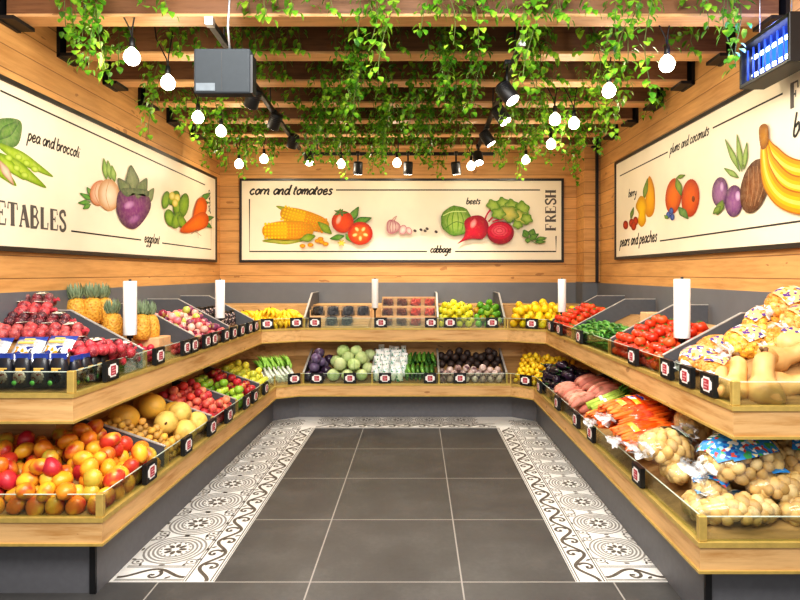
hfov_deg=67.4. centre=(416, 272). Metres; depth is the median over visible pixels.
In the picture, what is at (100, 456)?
mango
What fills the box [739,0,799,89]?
bug zapper
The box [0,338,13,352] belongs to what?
snack bag
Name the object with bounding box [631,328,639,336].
tomato
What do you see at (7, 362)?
pouch
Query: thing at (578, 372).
eggplant
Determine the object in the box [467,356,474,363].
beetroot
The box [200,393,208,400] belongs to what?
nectarine
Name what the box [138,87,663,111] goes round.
ceiling beam
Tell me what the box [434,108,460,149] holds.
ivy
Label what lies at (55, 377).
picture
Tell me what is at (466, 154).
ivy
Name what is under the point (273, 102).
ivy
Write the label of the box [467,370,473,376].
turnip
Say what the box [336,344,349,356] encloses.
cabbage
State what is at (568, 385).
sweet potato
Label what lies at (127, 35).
ivy
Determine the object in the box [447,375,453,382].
turnip
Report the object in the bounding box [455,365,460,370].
turnip
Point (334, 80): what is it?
ivy
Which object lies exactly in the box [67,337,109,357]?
pack
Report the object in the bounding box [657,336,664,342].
tomato
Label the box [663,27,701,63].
ivy
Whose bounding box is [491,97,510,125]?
track spotlight
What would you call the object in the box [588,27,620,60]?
ivy
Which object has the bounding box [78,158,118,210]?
picture
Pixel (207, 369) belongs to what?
divider
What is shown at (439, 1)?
ivy
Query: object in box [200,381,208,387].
apple
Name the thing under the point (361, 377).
cabbage
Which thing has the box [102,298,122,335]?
pineapple
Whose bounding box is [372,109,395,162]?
ivy
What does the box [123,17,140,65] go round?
bulb
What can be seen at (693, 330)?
tomato
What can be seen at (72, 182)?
wall sign
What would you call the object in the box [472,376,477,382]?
turnip
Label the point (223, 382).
apple
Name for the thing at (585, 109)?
ivy
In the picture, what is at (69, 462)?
mango
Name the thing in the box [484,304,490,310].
bell pepper
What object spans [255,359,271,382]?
leeks
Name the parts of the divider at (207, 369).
post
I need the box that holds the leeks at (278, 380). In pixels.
[268,361,279,382]
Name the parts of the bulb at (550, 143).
bulb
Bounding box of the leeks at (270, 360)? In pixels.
[267,357,280,378]
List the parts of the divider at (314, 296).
post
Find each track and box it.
[205,16,300,149]
[303,138,494,155]
[476,27,525,148]
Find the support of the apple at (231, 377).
on the apple
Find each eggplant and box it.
[545,372,561,379]
[545,382,554,387]
[549,366,561,373]
[552,375,560,383]
[556,361,569,368]
[557,372,574,379]
[567,366,574,372]
[575,370,584,374]
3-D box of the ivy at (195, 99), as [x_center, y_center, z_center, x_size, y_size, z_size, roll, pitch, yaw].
[-1.901,-1.479,5.263,0.243,0.728,0.180,0,0,-28]
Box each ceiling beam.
[0,0,789,32]
[57,27,735,66]
[103,61,694,91]
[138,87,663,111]
[166,108,638,126]
[190,124,617,140]
[209,137,600,149]
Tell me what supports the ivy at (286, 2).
hanging from the ceiling
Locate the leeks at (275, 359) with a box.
[269,355,287,378]
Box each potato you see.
[106,419,112,425]
[112,417,120,424]
[117,421,125,428]
[124,419,131,425]
[127,424,134,430]
[131,428,138,433]
[136,425,142,431]
[138,418,145,424]
[141,429,147,436]
[148,427,155,434]
[153,424,159,431]
[153,432,160,438]
[161,433,167,439]
[163,441,170,448]
[168,437,175,444]
[173,434,180,441]
[554,381,570,389]
[554,382,575,392]
[558,384,576,393]
[559,386,577,396]
[562,387,580,397]
[563,389,583,399]
[566,391,584,400]
[568,392,588,401]
[568,393,590,405]
[571,394,595,407]
[575,374,595,384]
[578,376,601,387]
[578,404,590,413]
[581,378,605,389]
[586,380,604,390]
[587,381,608,391]
[589,382,613,392]
[591,384,616,394]
[594,386,618,397]
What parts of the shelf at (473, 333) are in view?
brass trim, brass trim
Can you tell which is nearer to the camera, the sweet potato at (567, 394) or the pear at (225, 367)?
the sweet potato at (567, 394)
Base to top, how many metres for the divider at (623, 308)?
0.385 m
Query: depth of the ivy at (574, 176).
7.05 m
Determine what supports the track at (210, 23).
hanging from the ceiling
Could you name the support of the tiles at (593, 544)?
on the floor
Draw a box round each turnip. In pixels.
[440,376,445,382]
[443,370,449,376]
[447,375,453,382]
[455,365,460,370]
[463,364,469,370]
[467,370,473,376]
[470,366,476,372]
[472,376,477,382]
[475,370,481,376]
[479,364,485,370]
[480,376,485,382]
[483,370,489,376]
[487,376,493,381]
[494,366,500,372]
[496,376,502,382]
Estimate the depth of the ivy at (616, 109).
4.65 m
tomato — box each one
[564,317,570,322]
[569,312,576,319]
[572,309,579,314]
[576,314,583,321]
[582,306,589,312]
[582,311,589,317]
[588,303,595,309]
[590,308,597,314]
[612,347,617,354]
[614,339,620,347]
[616,330,623,339]
[616,348,622,355]
[620,332,628,341]
[621,349,626,357]
[622,342,629,350]
[625,333,635,342]
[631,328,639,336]
[634,323,641,328]
[634,336,645,345]
[636,329,644,335]
[637,344,645,355]
[639,323,648,331]
[640,356,646,364]
[641,331,649,340]
[642,347,653,357]
[645,318,655,327]
[645,357,654,367]
[646,332,658,341]
[649,341,658,351]
[650,360,658,369]
[651,314,659,323]
[653,327,665,336]
[653,350,662,360]
[655,343,663,350]
[656,314,667,323]
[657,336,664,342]
[660,345,669,352]
[663,335,675,346]
[664,324,672,331]
[691,326,696,336]
[693,321,706,331]
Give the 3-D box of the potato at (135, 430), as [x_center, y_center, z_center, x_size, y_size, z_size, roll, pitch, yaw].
[-1.813,1.018,3.855,0.045,0.050,0.045,0,0,16]
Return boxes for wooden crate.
[308,306,370,327]
[380,297,435,327]
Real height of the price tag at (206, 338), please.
0.108 m
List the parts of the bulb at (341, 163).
bulb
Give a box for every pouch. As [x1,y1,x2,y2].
[0,353,14,387]
[11,353,31,387]
[29,353,49,387]
[47,353,68,387]
[69,355,84,386]
[80,352,93,383]
[90,355,101,380]
[99,354,108,377]
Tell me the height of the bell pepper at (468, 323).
0.090 m
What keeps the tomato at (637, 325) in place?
on the tomato
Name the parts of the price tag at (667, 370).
red panel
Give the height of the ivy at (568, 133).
0.391 m
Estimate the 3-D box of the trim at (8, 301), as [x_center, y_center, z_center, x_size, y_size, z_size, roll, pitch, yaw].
[-2.488,0.855,4.400,0.024,1.470,6.360,0,0,0]
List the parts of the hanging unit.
hanging rod, plate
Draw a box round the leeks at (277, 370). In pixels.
[274,361,286,381]
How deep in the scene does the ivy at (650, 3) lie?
3.41 m
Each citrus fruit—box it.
[510,320,517,326]
[513,314,520,320]
[517,308,524,314]
[519,321,525,327]
[522,305,528,311]
[523,314,529,320]
[527,311,534,317]
[532,305,539,311]
[535,315,541,321]
[538,321,545,328]
[541,305,548,312]
[545,312,551,318]
[553,305,557,312]
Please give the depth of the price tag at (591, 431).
4.16 m
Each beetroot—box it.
[439,360,445,367]
[442,354,449,360]
[446,349,453,357]
[447,360,454,366]
[451,354,458,360]
[455,347,462,354]
[456,360,462,366]
[460,353,467,361]
[464,350,470,356]
[465,360,471,366]
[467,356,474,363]
[472,352,478,359]
[473,360,480,367]
[478,353,484,361]
[482,360,489,367]
[485,347,492,354]
[486,354,493,361]
[491,360,498,367]
[492,350,497,357]
[494,356,500,362]
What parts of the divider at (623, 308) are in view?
post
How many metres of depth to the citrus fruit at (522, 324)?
6.57 m
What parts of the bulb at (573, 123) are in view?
cord, bulb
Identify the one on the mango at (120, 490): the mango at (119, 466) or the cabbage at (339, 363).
the mango at (119, 466)
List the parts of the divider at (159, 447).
post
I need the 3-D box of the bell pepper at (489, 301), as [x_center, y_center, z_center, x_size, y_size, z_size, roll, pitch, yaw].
[0.831,0.332,6.888,0.068,0.085,0.066,0,0,-38]
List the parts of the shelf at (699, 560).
brass trim, brass trim, corner post, brass trim, brass trim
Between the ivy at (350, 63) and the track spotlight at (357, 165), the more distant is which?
the track spotlight at (357, 165)
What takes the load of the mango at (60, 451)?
on the display stand
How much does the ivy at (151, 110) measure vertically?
0.820 m
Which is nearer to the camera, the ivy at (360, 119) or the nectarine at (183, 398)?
the nectarine at (183, 398)
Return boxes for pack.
[0,322,33,339]
[3,311,36,326]
[14,300,27,314]
[18,301,57,315]
[22,322,60,337]
[25,292,59,305]
[34,311,76,325]
[48,321,89,339]
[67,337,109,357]
[76,336,88,342]
[95,338,126,354]
[108,340,136,358]
[109,357,126,366]
[119,351,140,368]
[207,306,213,313]
[225,311,228,324]
[227,311,231,325]
[230,310,235,324]
[372,365,378,380]
[374,356,379,364]
[376,361,382,372]
[378,351,383,360]
[379,344,383,351]
[382,365,387,372]
[383,361,389,372]
[384,352,390,365]
[389,345,393,356]
[390,356,396,368]
[390,365,395,380]
[393,352,398,361]
[396,365,402,381]
[399,356,405,364]
[401,345,406,352]
[401,362,406,376]
[402,353,407,362]
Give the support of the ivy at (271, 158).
hanging from the ceiling
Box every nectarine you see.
[158,391,167,398]
[168,394,177,400]
[169,386,177,394]
[178,382,187,389]
[178,390,185,395]
[180,396,187,402]
[186,393,194,400]
[186,401,193,406]
[187,378,194,386]
[192,398,201,405]
[193,382,200,389]
[194,389,202,396]
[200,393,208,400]
[202,399,210,407]
[209,404,216,412]
[215,400,222,407]
[222,395,229,403]
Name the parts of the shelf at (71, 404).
brass trim, brass trim, corner post, brass trim, brass trim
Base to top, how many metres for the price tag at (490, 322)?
0.108 m
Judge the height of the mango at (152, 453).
0.094 m
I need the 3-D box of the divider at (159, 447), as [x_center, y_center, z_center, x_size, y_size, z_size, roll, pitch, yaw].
[-1.802,1.034,3.681,0.554,0.320,0.022,0,0,0]
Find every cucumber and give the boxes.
[406,363,410,372]
[411,363,414,372]
[413,352,416,361]
[417,352,420,361]
[420,363,423,372]
[422,352,425,361]
[425,363,428,372]
[426,352,429,361]
[431,352,434,361]
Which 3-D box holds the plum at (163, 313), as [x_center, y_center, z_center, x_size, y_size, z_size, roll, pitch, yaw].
[-2.042,0.326,4.819,0.065,0.067,0.067,0,0,-27]
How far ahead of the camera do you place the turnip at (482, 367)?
6.45 m
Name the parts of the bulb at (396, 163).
bulb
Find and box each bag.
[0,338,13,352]
[11,337,48,362]
[42,336,77,362]
[583,409,619,428]
[594,393,672,427]
[605,416,673,451]
[613,424,639,452]
[624,426,699,465]
[659,460,690,484]
[660,403,676,421]
[671,411,716,441]
[674,344,715,371]
[677,432,785,485]
[681,489,708,524]
[691,469,732,500]
[697,334,734,359]
[697,354,729,373]
[700,489,780,525]
[715,323,766,358]
[742,305,779,329]
[745,468,799,501]
[754,440,799,473]
[757,285,799,318]
[757,325,799,345]
[770,304,799,332]
[777,497,799,526]
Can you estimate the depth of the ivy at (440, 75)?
4.04 m
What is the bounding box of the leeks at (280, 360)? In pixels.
[274,355,288,373]
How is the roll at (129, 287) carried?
in the shelf at (71, 404)
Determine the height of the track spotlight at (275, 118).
0.177 m
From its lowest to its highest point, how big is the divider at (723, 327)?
0.385 m
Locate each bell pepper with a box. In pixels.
[439,320,443,326]
[442,307,447,314]
[446,301,452,308]
[447,308,453,315]
[456,308,461,315]
[456,320,462,326]
[460,304,465,311]
[461,314,466,320]
[465,319,471,326]
[474,313,479,319]
[475,320,481,326]
[477,300,482,307]
[478,307,483,314]
[480,314,485,321]
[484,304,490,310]
[486,298,492,304]
[491,304,496,310]
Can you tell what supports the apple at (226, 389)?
on the apple
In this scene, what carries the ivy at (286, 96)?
hanging from the ceiling
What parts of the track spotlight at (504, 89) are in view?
stem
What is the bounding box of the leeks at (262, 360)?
[257,355,271,381]
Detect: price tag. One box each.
[102,359,118,381]
[142,458,156,484]
[152,346,164,364]
[180,339,190,355]
[181,434,191,455]
[189,337,198,352]
[202,333,210,348]
[207,417,215,436]
[211,331,217,345]
[221,328,228,341]
[224,406,232,423]
[230,326,236,338]
[238,324,244,336]
[243,394,249,409]
[246,322,252,333]
[251,389,257,402]
[252,320,257,331]
[261,318,272,328]
[262,381,267,394]
[288,373,299,383]
[290,317,301,327]
[309,317,320,326]
[311,373,322,382]
[344,373,355,382]
[375,317,386,326]
[379,373,390,382]
[424,373,435,382]
[425,317,436,326]
[444,317,455,326]
[454,373,465,382]
[486,318,497,327]
[520,374,531,385]
[526,318,537,328]
[537,380,541,393]
[548,320,552,331]
[554,395,560,410]
[557,323,562,334]
[573,411,580,428]
[576,329,582,343]
[587,423,595,442]
[628,347,638,365]
[632,461,644,487]
[660,358,674,379]
[679,364,695,388]
[700,371,718,397]
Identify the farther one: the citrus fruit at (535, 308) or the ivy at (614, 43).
the citrus fruit at (535, 308)
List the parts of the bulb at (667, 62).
cord, bulb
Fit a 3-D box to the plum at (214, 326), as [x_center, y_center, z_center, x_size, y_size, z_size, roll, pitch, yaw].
[-1.746,0.464,5.174,0.063,0.064,0.065,0,0,31]
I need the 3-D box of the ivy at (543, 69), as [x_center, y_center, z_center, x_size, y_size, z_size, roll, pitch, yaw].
[0.766,-1.490,4.046,0.342,0.690,0.224,0,0,-39]
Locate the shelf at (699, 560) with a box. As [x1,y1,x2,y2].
[533,363,799,599]
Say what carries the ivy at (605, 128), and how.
hanging from the ceiling
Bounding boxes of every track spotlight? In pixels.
[243,84,261,109]
[267,110,282,130]
[286,133,299,149]
[304,146,313,165]
[353,151,362,174]
[403,151,412,174]
[451,151,460,174]
[472,144,483,165]
[479,126,494,146]
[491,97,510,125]
[495,59,518,105]
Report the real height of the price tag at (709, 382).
0.108 m
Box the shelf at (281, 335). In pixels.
[225,303,307,343]
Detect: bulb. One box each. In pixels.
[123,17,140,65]
[154,27,174,89]
[191,87,203,123]
[215,105,225,136]
[235,139,242,168]
[260,138,267,162]
[334,137,344,167]
[390,137,400,166]
[467,137,474,169]
[521,137,529,163]
[546,121,555,148]
[547,87,560,124]
[564,87,579,128]
[602,57,615,97]
[659,25,674,72]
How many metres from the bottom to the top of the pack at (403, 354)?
0.168 m
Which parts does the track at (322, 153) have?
rail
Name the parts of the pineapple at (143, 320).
crown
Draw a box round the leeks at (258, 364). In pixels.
[253,361,263,376]
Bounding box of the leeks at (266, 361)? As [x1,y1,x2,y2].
[263,357,276,378]
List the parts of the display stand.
panel, brass trim, brass trim, corner post, panel, brass trim, brass trim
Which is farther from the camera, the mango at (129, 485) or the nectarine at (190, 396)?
the nectarine at (190, 396)
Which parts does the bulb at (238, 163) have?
bulb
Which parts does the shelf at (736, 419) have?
brass trim, brass trim, corner post, brass trim, brass trim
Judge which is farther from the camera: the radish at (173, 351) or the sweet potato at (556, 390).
the sweet potato at (556, 390)
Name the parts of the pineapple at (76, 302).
crown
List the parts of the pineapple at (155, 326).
crown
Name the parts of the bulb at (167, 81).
cord, bulb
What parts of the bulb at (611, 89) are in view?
bulb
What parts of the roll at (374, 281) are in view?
post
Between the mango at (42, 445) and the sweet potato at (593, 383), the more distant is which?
the sweet potato at (593, 383)
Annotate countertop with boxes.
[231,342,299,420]
[510,343,581,421]
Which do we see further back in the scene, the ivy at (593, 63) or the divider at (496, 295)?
the divider at (496, 295)
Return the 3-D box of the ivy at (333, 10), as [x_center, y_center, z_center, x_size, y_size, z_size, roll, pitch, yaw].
[-0.525,-1.645,3.451,0.271,0.387,0.172,0,0,-18]
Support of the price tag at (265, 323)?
on the shelf at (281, 335)
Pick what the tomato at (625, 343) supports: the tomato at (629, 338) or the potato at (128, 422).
the tomato at (629, 338)
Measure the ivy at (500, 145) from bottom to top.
0.617 m
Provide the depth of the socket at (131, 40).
3.58 m
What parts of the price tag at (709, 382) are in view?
red panel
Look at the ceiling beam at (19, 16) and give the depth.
3.58 m
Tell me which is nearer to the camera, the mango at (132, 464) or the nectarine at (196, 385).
the mango at (132, 464)
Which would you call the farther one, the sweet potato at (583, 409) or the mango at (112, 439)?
the sweet potato at (583, 409)
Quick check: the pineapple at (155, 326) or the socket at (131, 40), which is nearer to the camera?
the socket at (131, 40)
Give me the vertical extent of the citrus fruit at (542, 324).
0.087 m
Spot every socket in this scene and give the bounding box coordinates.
[129,37,134,47]
[165,65,170,74]
[664,45,669,54]
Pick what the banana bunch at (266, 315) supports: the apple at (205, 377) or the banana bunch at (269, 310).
the banana bunch at (269, 310)
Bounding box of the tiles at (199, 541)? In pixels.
[109,417,321,581]
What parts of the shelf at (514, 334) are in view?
brass trim, brass trim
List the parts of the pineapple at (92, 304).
crown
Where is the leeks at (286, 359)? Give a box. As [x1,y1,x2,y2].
[279,354,292,373]
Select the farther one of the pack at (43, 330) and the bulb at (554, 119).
the bulb at (554, 119)
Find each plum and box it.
[158,309,166,317]
[168,313,175,319]
[173,316,181,323]
[183,306,189,313]
[186,319,193,325]
[187,323,194,330]
[192,313,199,317]
[195,322,202,328]
[200,325,207,332]
[211,323,217,330]
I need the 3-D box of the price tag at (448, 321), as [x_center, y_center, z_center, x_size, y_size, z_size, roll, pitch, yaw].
[0.364,0.545,6.606,0.130,0.108,0.031,0,0,0]
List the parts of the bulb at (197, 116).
bulb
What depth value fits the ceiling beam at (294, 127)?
6.62 m
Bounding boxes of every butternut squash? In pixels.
[714,365,728,397]
[717,352,747,400]
[747,347,785,404]
[757,346,778,364]
[765,342,799,371]
[775,371,799,395]
[776,331,799,347]
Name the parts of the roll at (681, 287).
post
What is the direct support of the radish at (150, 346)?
on the radish
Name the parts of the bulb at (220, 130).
bulb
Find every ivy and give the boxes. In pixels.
[55,0,113,81]
[71,0,106,75]
[86,27,112,85]
[105,27,136,73]
[135,61,165,139]
[136,0,178,20]
[156,27,189,60]
[158,87,194,138]
[177,27,207,48]
[187,87,211,143]
[192,62,229,123]
[192,108,223,154]
[199,124,216,168]
[210,137,233,171]
[214,27,250,48]
[215,108,239,159]
[222,97,247,124]
[227,124,251,160]
[230,27,266,59]
[235,137,254,179]
[237,0,277,28]
[241,108,268,149]
[248,124,267,166]
[254,27,285,58]
[256,61,269,82]
[256,61,285,83]
[260,87,277,104]
[264,137,278,173]
[266,61,294,81]
[267,0,303,19]
[270,137,287,157]
[274,108,290,120]
[276,27,310,57]
[280,87,308,111]
[295,108,316,163]
[301,0,342,21]
[305,61,331,115]
[305,87,331,153]
[306,124,318,164]
[312,108,333,163]
[316,61,357,122]
[316,108,349,155]
[318,137,338,167]
[327,27,370,94]
[328,87,361,139]
[328,124,348,165]
[338,137,357,179]
[341,27,376,117]
[341,61,371,134]
[342,108,364,160]
[345,0,383,46]
[354,124,375,162]
[355,87,380,126]
[363,61,401,119]
[363,108,392,143]
[364,0,400,82]
[366,137,379,174]
[371,87,400,155]
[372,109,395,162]
[374,124,394,169]
[375,27,410,56]
[378,137,394,174]
[390,108,408,156]
[397,87,429,135]
[399,61,429,137]
[400,124,421,155]
[412,0,447,37]
[412,108,435,161]
[413,137,435,169]
[417,87,443,152]
[420,27,456,94]
[424,61,464,122]
[424,124,441,167]
[427,0,466,48]
[431,27,465,107]
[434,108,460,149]
[434,137,451,179]
[438,87,464,121]
[444,87,477,139]
[452,0,488,55]
[453,124,476,160]
[455,0,497,25]
[455,61,484,108]
[459,27,495,116]
[473,0,518,29]
[479,61,502,81]
[482,108,496,122]
[488,137,509,170]
[491,124,509,168]
[495,63,521,126]
[502,87,525,149]
[506,0,552,92]
[506,27,552,106]
[508,108,533,150]
[513,137,533,180]
[517,124,540,164]
[523,27,556,61]
[523,61,555,91]
[525,0,569,29]
[525,87,553,141]
[526,27,559,65]
[530,0,574,27]
[533,108,552,156]
[539,61,570,86]
[543,124,560,165]
[552,87,579,153]
[554,125,575,136]
[560,137,579,186]
[562,0,601,19]
[562,108,593,151]
[568,87,594,107]
[570,124,590,171]
[572,27,612,93]
[575,61,617,124]
[575,87,604,130]
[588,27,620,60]
[592,108,613,155]
[599,0,639,83]
[604,61,635,140]
[616,0,663,104]
[639,87,668,120]
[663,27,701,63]
[677,0,719,12]
[697,0,756,77]
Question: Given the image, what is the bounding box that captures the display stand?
[0,357,275,593]
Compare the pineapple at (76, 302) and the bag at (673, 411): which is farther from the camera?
the pineapple at (76, 302)
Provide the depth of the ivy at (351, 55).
4.02 m
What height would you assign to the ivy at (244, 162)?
0.744 m
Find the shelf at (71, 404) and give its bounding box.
[0,319,261,423]
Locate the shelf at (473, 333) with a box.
[299,303,511,341]
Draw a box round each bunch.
[241,310,254,316]
[256,315,275,321]
[262,307,281,316]
[262,312,281,319]
[273,315,289,323]
[273,320,284,328]
[279,320,289,328]
[280,309,296,317]
[290,314,303,319]
[586,384,629,408]
[590,386,632,409]
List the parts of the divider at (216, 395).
post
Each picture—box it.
[0,118,52,187]
[0,372,6,383]
[13,372,25,383]
[31,372,43,383]
[49,372,60,383]
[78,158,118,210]
[78,370,84,381]
[87,368,93,378]
[97,365,101,375]
[116,165,153,228]
[162,191,188,228]
[180,193,213,235]
[262,205,331,247]
[330,207,372,245]
[387,216,437,234]
[441,205,470,235]
[458,197,532,243]
[522,229,546,243]
[623,176,654,229]
[664,174,698,219]
[712,135,747,216]
[740,159,765,212]
[759,124,799,214]
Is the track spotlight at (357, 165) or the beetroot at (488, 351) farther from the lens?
the track spotlight at (357, 165)
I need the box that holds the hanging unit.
[194,0,255,96]
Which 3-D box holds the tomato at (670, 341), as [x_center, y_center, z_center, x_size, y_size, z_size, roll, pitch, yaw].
[1.555,0.420,3.694,0.077,0.076,0.075,0,0,12]
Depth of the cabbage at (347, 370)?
6.45 m
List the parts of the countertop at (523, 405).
brass trim, brass trim, panel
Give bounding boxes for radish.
[147,344,153,349]
[171,349,176,354]
[172,343,178,348]
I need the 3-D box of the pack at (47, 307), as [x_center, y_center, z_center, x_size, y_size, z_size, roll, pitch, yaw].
[-2.375,0.230,3.740,0.263,0.108,0.131,0,0,-1]
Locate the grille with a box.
[747,26,784,80]
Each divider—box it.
[58,310,146,368]
[77,418,168,466]
[118,303,196,342]
[147,299,229,338]
[163,398,213,430]
[172,379,237,413]
[180,295,254,325]
[203,366,261,396]
[302,348,312,382]
[303,292,318,327]
[371,348,376,382]
[435,292,438,327]
[436,348,439,382]
[493,292,505,327]
[499,348,507,382]
[552,295,624,331]
[553,373,612,402]
[571,299,655,339]
[608,304,707,354]
[659,312,770,374]
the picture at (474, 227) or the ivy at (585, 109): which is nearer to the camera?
the ivy at (585, 109)
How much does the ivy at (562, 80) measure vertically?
0.411 m
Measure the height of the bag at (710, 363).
0.129 m
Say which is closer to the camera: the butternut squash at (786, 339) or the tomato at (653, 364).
the butternut squash at (786, 339)
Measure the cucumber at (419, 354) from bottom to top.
0.091 m
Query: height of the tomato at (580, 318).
0.072 m
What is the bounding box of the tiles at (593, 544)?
[491,417,667,581]
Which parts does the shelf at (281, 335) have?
brass trim, brass trim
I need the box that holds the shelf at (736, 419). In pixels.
[546,314,799,439]
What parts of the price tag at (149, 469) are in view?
red panel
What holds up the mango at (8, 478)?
on the mango at (7, 498)
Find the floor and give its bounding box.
[0,428,681,599]
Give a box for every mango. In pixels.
[0,432,14,443]
[0,440,13,455]
[0,452,17,462]
[0,457,8,472]
[0,470,16,489]
[0,487,5,498]
[0,497,5,513]
[4,486,16,502]
[6,496,26,514]
[7,460,18,474]
[13,434,19,444]
[14,442,34,458]
[15,482,35,499]
[16,471,39,485]
[17,431,34,446]
[17,462,24,474]
[21,458,34,472]
[25,454,37,461]
[25,495,45,514]
[28,458,45,474]
[33,439,53,457]
[34,436,46,443]
[36,481,55,501]
[39,473,52,484]
[41,449,58,459]
[42,457,60,476]
[45,495,65,514]
[51,471,73,487]
[52,428,67,441]
[53,445,62,457]
[55,482,76,500]
[57,434,78,449]
[62,450,68,462]
[62,465,72,473]
[64,440,83,458]
[65,495,85,514]
[67,459,74,467]
[72,450,92,464]
[73,423,92,437]
[73,465,80,480]
[75,484,83,496]
[79,476,84,485]
[80,430,96,447]
[80,457,98,476]
[82,486,99,503]
[83,468,102,486]
[85,440,101,453]
[87,419,103,433]
[87,493,106,514]
[93,451,107,466]
[97,428,106,439]
[99,432,120,447]
[99,446,115,458]
[99,487,115,507]
[100,458,116,475]
[102,469,125,488]
[112,464,129,483]
[113,443,123,456]
[114,484,124,499]
[117,450,128,461]
[120,436,132,451]
[123,458,139,474]
[123,475,134,493]
[131,443,147,462]
[133,468,141,483]
[134,440,148,446]
[147,447,156,461]
[157,457,160,468]
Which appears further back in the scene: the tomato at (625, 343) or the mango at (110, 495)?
the tomato at (625, 343)
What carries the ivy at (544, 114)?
hanging from the ceiling
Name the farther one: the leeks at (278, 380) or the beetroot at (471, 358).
the beetroot at (471, 358)
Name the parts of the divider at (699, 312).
post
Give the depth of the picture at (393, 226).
7.55 m
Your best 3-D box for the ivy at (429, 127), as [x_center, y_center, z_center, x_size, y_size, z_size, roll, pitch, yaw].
[0.124,-1.449,5.301,0.264,0.792,0.196,0,0,27]
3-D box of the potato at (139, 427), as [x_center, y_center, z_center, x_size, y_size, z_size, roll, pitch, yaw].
[-1.813,1.020,3.924,0.045,0.052,0.046,0,0,-27]
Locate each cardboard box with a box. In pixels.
[135,335,170,351]
[640,312,656,320]
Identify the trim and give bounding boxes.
[0,283,214,323]
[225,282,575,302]
[315,417,496,427]
[576,282,597,303]
[595,138,598,281]
[597,283,787,324]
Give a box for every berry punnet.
[313,306,322,315]
[326,316,336,325]
[328,306,337,315]
[342,316,351,325]
[343,306,353,315]
[358,306,368,315]
[383,308,392,315]
[384,298,392,305]
[387,318,391,325]
[397,298,406,305]
[397,308,406,315]
[397,318,405,325]
[411,298,420,305]
[411,308,420,315]
[411,318,420,325]
[425,298,433,305]
[425,308,434,315]
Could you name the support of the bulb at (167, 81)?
hanging from the ceiling
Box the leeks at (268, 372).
[259,359,273,382]
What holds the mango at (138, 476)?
on the display stand
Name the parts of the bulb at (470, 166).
bulb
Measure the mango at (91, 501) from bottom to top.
0.100 m
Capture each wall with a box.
[0,23,219,292]
[220,148,575,281]
[576,146,599,281]
[598,0,799,291]
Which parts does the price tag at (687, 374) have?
red panel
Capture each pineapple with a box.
[66,282,84,315]
[82,282,102,322]
[93,282,111,323]
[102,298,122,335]
[133,299,150,340]
[142,300,159,336]
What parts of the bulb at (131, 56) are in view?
cord, bulb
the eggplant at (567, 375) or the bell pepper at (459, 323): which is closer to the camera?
the eggplant at (567, 375)
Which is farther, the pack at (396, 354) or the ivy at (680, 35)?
the pack at (396, 354)
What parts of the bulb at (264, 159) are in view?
bulb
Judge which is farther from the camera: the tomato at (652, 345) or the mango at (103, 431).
the tomato at (652, 345)
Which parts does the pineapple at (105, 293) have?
crown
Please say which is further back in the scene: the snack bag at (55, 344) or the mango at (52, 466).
the snack bag at (55, 344)
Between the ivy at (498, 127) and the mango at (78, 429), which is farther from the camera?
the ivy at (498, 127)
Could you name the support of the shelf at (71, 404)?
on the display stand
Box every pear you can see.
[222,365,229,371]
[235,359,241,366]
[242,362,248,368]
[249,370,256,376]
[255,367,261,373]
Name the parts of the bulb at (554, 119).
cord, bulb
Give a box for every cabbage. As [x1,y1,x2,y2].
[305,371,312,381]
[309,363,319,371]
[311,353,321,362]
[314,348,324,356]
[318,357,325,365]
[321,365,330,375]
[324,354,332,363]
[327,368,339,380]
[330,355,341,366]
[333,358,346,369]
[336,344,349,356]
[341,369,352,379]
[342,351,353,362]
[348,358,359,369]
[350,345,361,356]
[355,351,367,363]
[356,369,367,380]
[362,362,371,372]
[365,349,375,360]
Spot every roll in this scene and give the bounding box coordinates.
[123,279,136,340]
[215,279,224,320]
[372,278,377,327]
[558,278,565,315]
[673,277,690,343]
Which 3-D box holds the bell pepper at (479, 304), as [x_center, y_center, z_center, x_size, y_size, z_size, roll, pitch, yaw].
[0.734,0.363,6.960,0.070,0.091,0.070,0,0,12]
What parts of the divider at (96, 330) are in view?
post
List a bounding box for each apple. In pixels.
[194,374,203,382]
[199,375,207,380]
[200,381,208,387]
[205,379,213,386]
[209,370,217,376]
[214,381,220,388]
[215,373,222,381]
[216,387,223,393]
[219,378,227,386]
[221,386,228,392]
[228,373,235,381]
[229,387,235,395]
[233,378,241,385]
[234,383,243,393]
[238,382,246,388]
[244,387,251,393]
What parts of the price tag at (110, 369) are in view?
red panel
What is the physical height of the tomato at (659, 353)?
0.070 m
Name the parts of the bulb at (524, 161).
bulb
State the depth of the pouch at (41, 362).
3.07 m
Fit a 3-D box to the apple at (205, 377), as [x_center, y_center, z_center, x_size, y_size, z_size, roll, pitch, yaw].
[-1.889,0.925,5.307,0.080,0.088,0.079,0,0,21]
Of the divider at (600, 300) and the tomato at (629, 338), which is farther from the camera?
the divider at (600, 300)
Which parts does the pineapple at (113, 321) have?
crown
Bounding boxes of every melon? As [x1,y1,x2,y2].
[108,404,141,426]
[133,392,153,409]
[138,394,165,418]
[154,411,177,433]
[165,401,176,410]
[169,402,191,421]
[173,419,196,439]
[189,411,207,432]
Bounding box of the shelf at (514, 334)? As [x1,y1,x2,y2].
[502,303,578,343]

